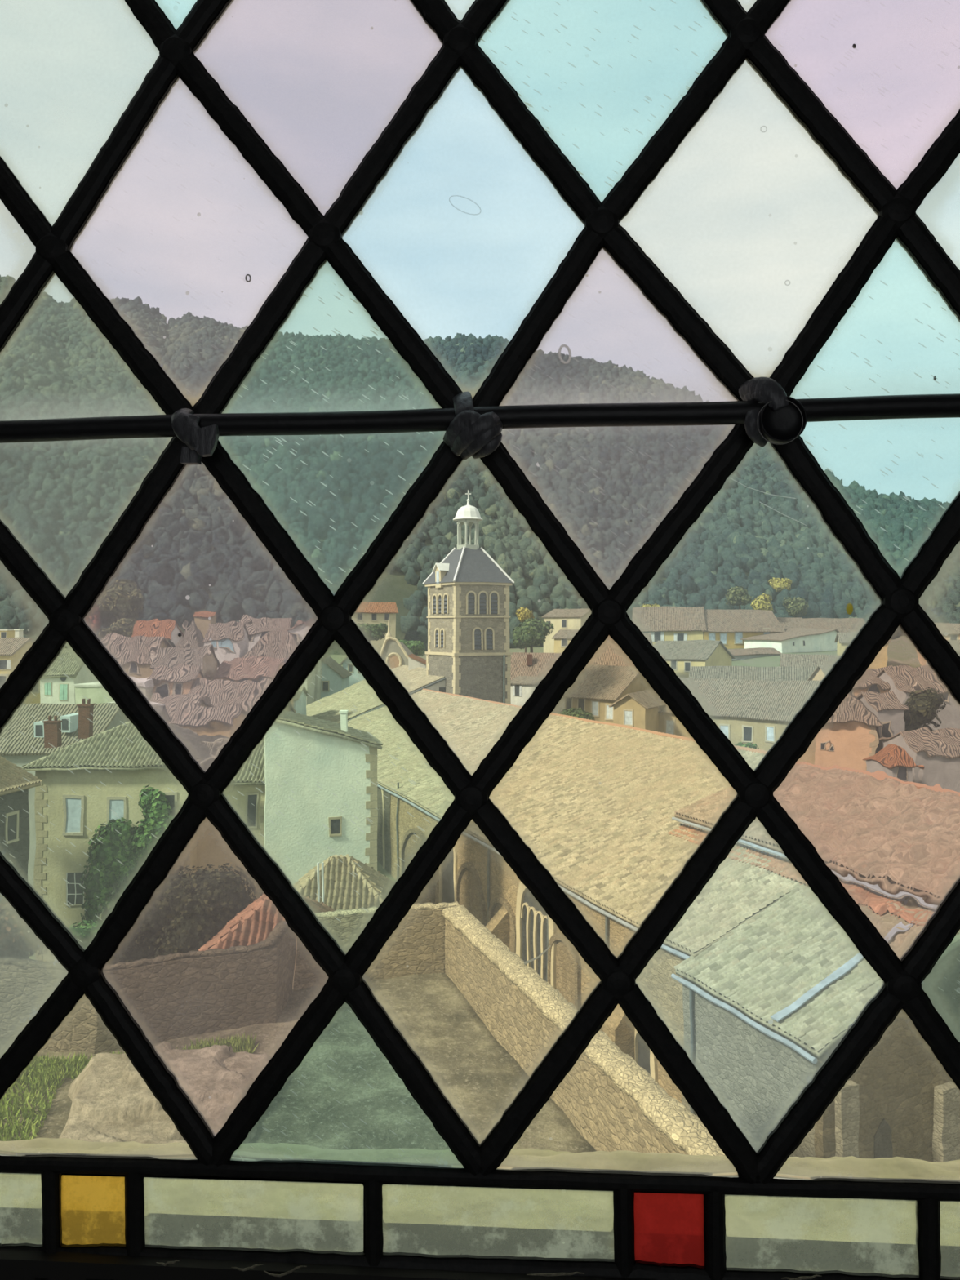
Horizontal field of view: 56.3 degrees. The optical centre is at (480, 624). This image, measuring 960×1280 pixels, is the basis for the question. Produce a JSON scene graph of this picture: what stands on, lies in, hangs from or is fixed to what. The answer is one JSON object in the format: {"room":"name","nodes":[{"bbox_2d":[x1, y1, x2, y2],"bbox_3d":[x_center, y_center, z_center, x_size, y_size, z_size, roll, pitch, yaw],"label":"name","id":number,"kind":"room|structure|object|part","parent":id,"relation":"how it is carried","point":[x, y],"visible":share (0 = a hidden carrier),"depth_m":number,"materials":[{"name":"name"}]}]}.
{"room":"church interior","nodes":[
{"label":"church interior","id":0,"kind":"room"},
{"bbox_2d":[0,1248,650,1279],"bbox_3d":[0.001,0.100,0.512,4.400,3.000,0.045,0,0,3],"label":"window frame","id":1,"kind":"structure","parent":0,"point":[15,1264],"depth_m":0.50,"materials":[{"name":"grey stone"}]},
{"bbox_2d":[34,1277,112,1279],"bbox_3d":[-0.013,0.389,0.493,0.629,0.062,0.008,0,0,3],"label":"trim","id":2,"kind":"structure","parent":1,"relation":"attached to","point":[37,1278],"depth_m":0.50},
{"bbox_2d":[0,0,959,1279],"bbox_3d":[-0.012,-0.094,0.501,0.654,0.939,0.009,0,0,3],"label":"window","id":3,"kind":"structure","parent":1,"relation":"in","point":[539,853],"depth_m":0.50,"materials":[{"name":"clear glass"}]},
{"bbox_3d":[-0.287,-0.217,0.518,0.084,0.224,0.004,0,0,3],"label":"glass pane","id":4,"kind":"part","parent":3,"relation":"part of","materials":[{"name":"clear glass"}]},
{"bbox_3d":[-0.288,0.336,0.518,0.078,0.043,0.004,0,0,3],"label":"glass pane","id":5,"kind":"part","parent":3,"relation":"part of","materials":[{"name":"glass"}]},
{"bbox_3d":[-0.281,-0.002,0.518,0.088,0.204,0.004,0,0,3],"label":"glass pane","id":6,"kind":"part","parent":3,"relation":"part of","materials":[{"name":"clear glass"}]},
{"bbox_3d":[-0.274,0.202,0.517,0.096,0.205,0.004,0,0,3],"label":"glass pane","id":7,"kind":"part","parent":3,"relation":"part of","materials":[{"name":"clear glass"}]},
{"bbox_3d":[-0.251,-0.326,0.516,0.156,0.222,0.004,0,0,3],"label":"glass pane","id":8,"kind":"part","parent":3,"relation":"part of","materials":[{"name":"clear glass"}]},
{"bbox_3d":[-0.243,-0.109,0.515,0.161,0.213,0.004,0,0,3],"label":"glass pane","id":9,"kind":"part","parent":3,"relation":"part of","materials":[{"name":"glass"}]},
{"bbox_3d":[-0.222,0.336,0.514,0.042,0.044,0.004,0,0,3],"label":"glass pane","id":10,"kind":"part","parent":3,"relation":"part of","materials":[{"name":"yellow glass"}]},
{"bbox_3d":[-0.235,0.098,0.515,0.159,0.202,0.004,0,0,3],"label":"glass pane","id":11,"kind":"part","parent":3,"relation":"part of","materials":[{"name":"clear glass"}]},
{"bbox_3d":[-0.231,0.253,0.515,0.161,0.107,0.004,0,0,3],"label":"glass pane","id":12,"kind":"part","parent":3,"relation":"part of","materials":[{"name":"glass"}]},
{"bbox_3d":[-0.170,-0.434,0.511,0.159,0.217,0.004,0,0,3],"label":"glass pane","id":13,"kind":"part","parent":3,"relation":"part of","materials":[{"name":"glass"}]},
{"bbox_3d":[-0.166,-0.218,0.511,0.158,0.214,0.004,0,0,3],"label":"glass pane","id":14,"kind":"part","parent":3,"relation":"part of","materials":[{"name":"glass"}]},
{"bbox_3d":[-0.160,-0.008,0.510,0.155,0.207,0.004,0,0,3],"label":"glass pane","id":15,"kind":"part","parent":3,"relation":"part of","materials":[{"name":"glass"}]},
{"bbox_3d":[-0.151,0.200,0.510,0.150,0.207,0.004,0,0,3],"label":"glass pane","id":16,"kind":"part","parent":3,"relation":"part of","materials":[{"name":"glass"}]},
{"bbox_3d":[-0.128,0.336,0.508,0.129,0.044,0.004,0,0,3],"label":"glass pane","id":17,"kind":"part","parent":3,"relation":"part of","materials":[{"name":"glass"}]},
{"bbox_3d":[-0.092,-0.326,0.506,0.162,0.215,0.004,0,0,3],"label":"glass pane","id":18,"kind":"part","parent":3,"relation":"part of","materials":[{"name":"glass"}]},
{"bbox_3d":[-0.084,-0.111,0.506,0.158,0.214,0.004,0,0,3],"label":"glass pane","id":19,"kind":"part","parent":3,"relation":"part of","materials":[{"name":"glass"}]},
{"bbox_3d":[-0.080,0.097,0.506,0.152,0.203,0.004,0,0,3],"label":"glass pane","id":20,"kind":"part","parent":3,"relation":"part of","materials":[{"name":"clear glass"}]},
{"bbox_3d":[-0.075,0.252,0.505,0.151,0.107,0.004,0,0,3],"label":"glass pane","id":21,"kind":"part","parent":3,"relation":"part of","materials":[{"name":"glass"}]},
{"bbox_3d":[-0.011,-0.430,0.501,0.160,0.210,0.004,0,0,3],"label":"glass pane","id":22,"kind":"part","parent":3,"relation":"part of","materials":[{"name":"clear glass"}]},
{"bbox_3d":[-0.010,-0.218,0.501,0.155,0.213,0.004,0,0,3],"label":"glass pane","id":23,"kind":"part","parent":3,"relation":"part of","materials":[{"name":"glass"}]},
{"bbox_3d":[-0.005,-0.008,0.501,0.153,0.208,0.004,0,0,3],"label":"glass pane","id":24,"kind":"part","parent":3,"relation":"part of","materials":[{"name":"clear glass"}]},
{"bbox_2d":[0,393,959,443],"bbox_3d":[-0.013,-0.112,0.488,0.644,0.019,0.012,0,0,3],"label":"bar","id":25,"kind":"object","parent":3,"relation":"attached to","point":[915,406],"visible":1,"depth_m":0.48,"materials":[{"name":"black metal"}]},
{"bbox_2d":[171,408,219,464],"bbox_3d":[-0.155,-0.105,0.493,0.028,0.030,0.023,0,0,0],"label":"tie","id":26,"kind":"object","parent":25,"relation":"attached to","point":[201,442],"visible":1,"depth_m":0.48,"materials":[{"name":"black metal"}]},
{"bbox_2d":[443,391,502,460],"bbox_3d":[-0.005,-0.110,0.483,0.033,0.039,0.020,0,0,37],"label":"tie","id":27,"kind":"object","parent":25,"relation":"attached to","point":[469,433],"visible":1,"depth_m":0.48,"materials":[{"name":"black metal"}]},
{"bbox_2d":[738,376,807,447],"bbox_3d":[0.155,-0.113,0.476,0.031,0.038,0.020,0,0,0],"label":"tie","id":28,"kind":"object","parent":25,"relation":"attached to","point":[783,418],"visible":1,"depth_m":0.47,"materials":[{"name":"black metal"}]},
{"bbox_3d":[0.000,0.200,0.501,0.152,0.207,0.004,0,0,3],"label":"glass pane","id":29,"kind":"part","parent":3,"relation":"part of","materials":[{"name":"glass"}]},
{"bbox_3d":[0.010,0.335,0.500,0.132,0.046,0.004,0,0,3],"label":"glass pane","id":30,"kind":"part","parent":3,"relation":"part of","materials":[{"name":"glass"}]},
{"bbox_3d":[0.067,-0.325,0.497,0.157,0.208,0.004,0,0,3],"label":"glass pane","id":31,"kind":"part","parent":3,"relation":"part of","materials":[{"name":"glass"}]},
{"bbox_3d":[0.073,0.095,0.496,0.155,0.204,0.004,0,0,3],"label":"glass pane","id":32,"kind":"part","parent":3,"relation":"part of","materials":[{"name":"glass"}]},
{"bbox_3d":[0.076,0.251,0.496,0.152,0.109,0.004,0,0,3],"label":"glass pane","id":33,"kind":"part","parent":3,"relation":"part of","materials":[{"name":"glass"}]},
{"bbox_3d":[0.075,-0.114,0.496,0.160,0.214,0.004,0,0,3],"label":"glass pane","id":34,"kind":"part","parent":3,"relation":"part of","materials":[{"name":"glass"}]},
{"bbox_3d":[0.104,0.334,0.494,0.043,0.044,0.004,0,0,3],"label":"glass pane","id":35,"kind":"part","parent":3,"relation":"part of","materials":[{"name":"red glass"}]},
{"bbox_3d":[0.147,-0.425,0.492,0.157,0.205,0.004,0,0,3],"label":"glass pane","id":36,"kind":"part","parent":3,"relation":"part of","materials":[{"name":"clear glass"}]},
{"bbox_3d":[0.147,-0.220,0.492,0.159,0.205,0.004,0,0,3],"label":"glass pane","id":37,"kind":"part","parent":3,"relation":"part of","materials":[{"name":"clear glass"}]},
{"bbox_3d":[0.149,-0.013,0.492,0.157,0.210,0.004,0,0,3],"label":"glass pane","id":38,"kind":"part","parent":3,"relation":"part of","materials":[{"name":"clear glass"}]},
{"bbox_3d":[0.153,0.197,0.491,0.153,0.209,0.004,0,0,3],"label":"glass pane","id":39,"kind":"part","parent":3,"relation":"part of","materials":[{"name":"clear glass"}]},
{"bbox_3d":[0.186,0.334,0.489,0.107,0.046,0.004,0,0,3],"label":"glass pane","id":40,"kind":"part","parent":3,"relation":"part of","materials":[{"name":"clear glass"}]},
{"bbox_3d":[0.223,-0.325,0.487,0.154,0.203,0.004,0,0,3],"label":"glass pane","id":41,"kind":"part","parent":3,"relation":"part of","materials":[{"name":"glass"}]},
{"bbox_3d":[0.227,0.250,0.487,0.150,0.110,0.004,0,0,3],"label":"glass pane","id":42,"kind":"part","parent":3,"relation":"part of","materials":[{"name":"glass"}]},
{"bbox_3d":[0.226,0.091,0.487,0.151,0.208,0.004,0,0,3],"label":"glass pane","id":43,"kind":"part","parent":3,"relation":"part of","materials":[{"name":"glass"}]},
{"bbox_3d":[0.228,-0.118,0.487,0.147,0.211,0.004,0,0,3],"label":"glass pane","id":44,"kind":"part","parent":3,"relation":"part of","materials":[{"name":"glass"}]},
{"bbox_3d":[0.264,-0.221,0.485,0.076,0.200,0.004,0,0,3],"label":"glass pane","id":45,"kind":"part","parent":3,"relation":"part of","materials":[{"name":"clear glass"}]},
{"bbox_3d":[0.265,-0.017,0.484,0.074,0.208,0.004,0,0,3],"label":"glass pane","id":46,"kind":"part","parent":3,"relation":"part of","materials":[{"name":"clear glass"}]},
{"bbox_3d":[0.265,0.194,0.484,0.073,0.213,0.004,0,0,3],"label":"glass pane","id":47,"kind":"part","parent":3,"relation":"part of","materials":[{"name":"clear glass"}]},
{"bbox_3d":[0.275,0.333,0.484,0.059,0.046,0.004,0,0,3],"label":"glass pane","id":48,"kind":"part","parent":3,"relation":"part of","materials":[{"name":"clear glass"}]},
{"bbox_2d":[155,1259,822,1279],"bbox_3d":[0.001,0.353,0.488,0.362,0.014,0.001,0,0,3],"label":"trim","id":49,"kind":"structure","parent":1,"relation":"attached to","point":[175,1261],"depth_m":0.49,"materials":[{"name":"black metal"}]}
]}

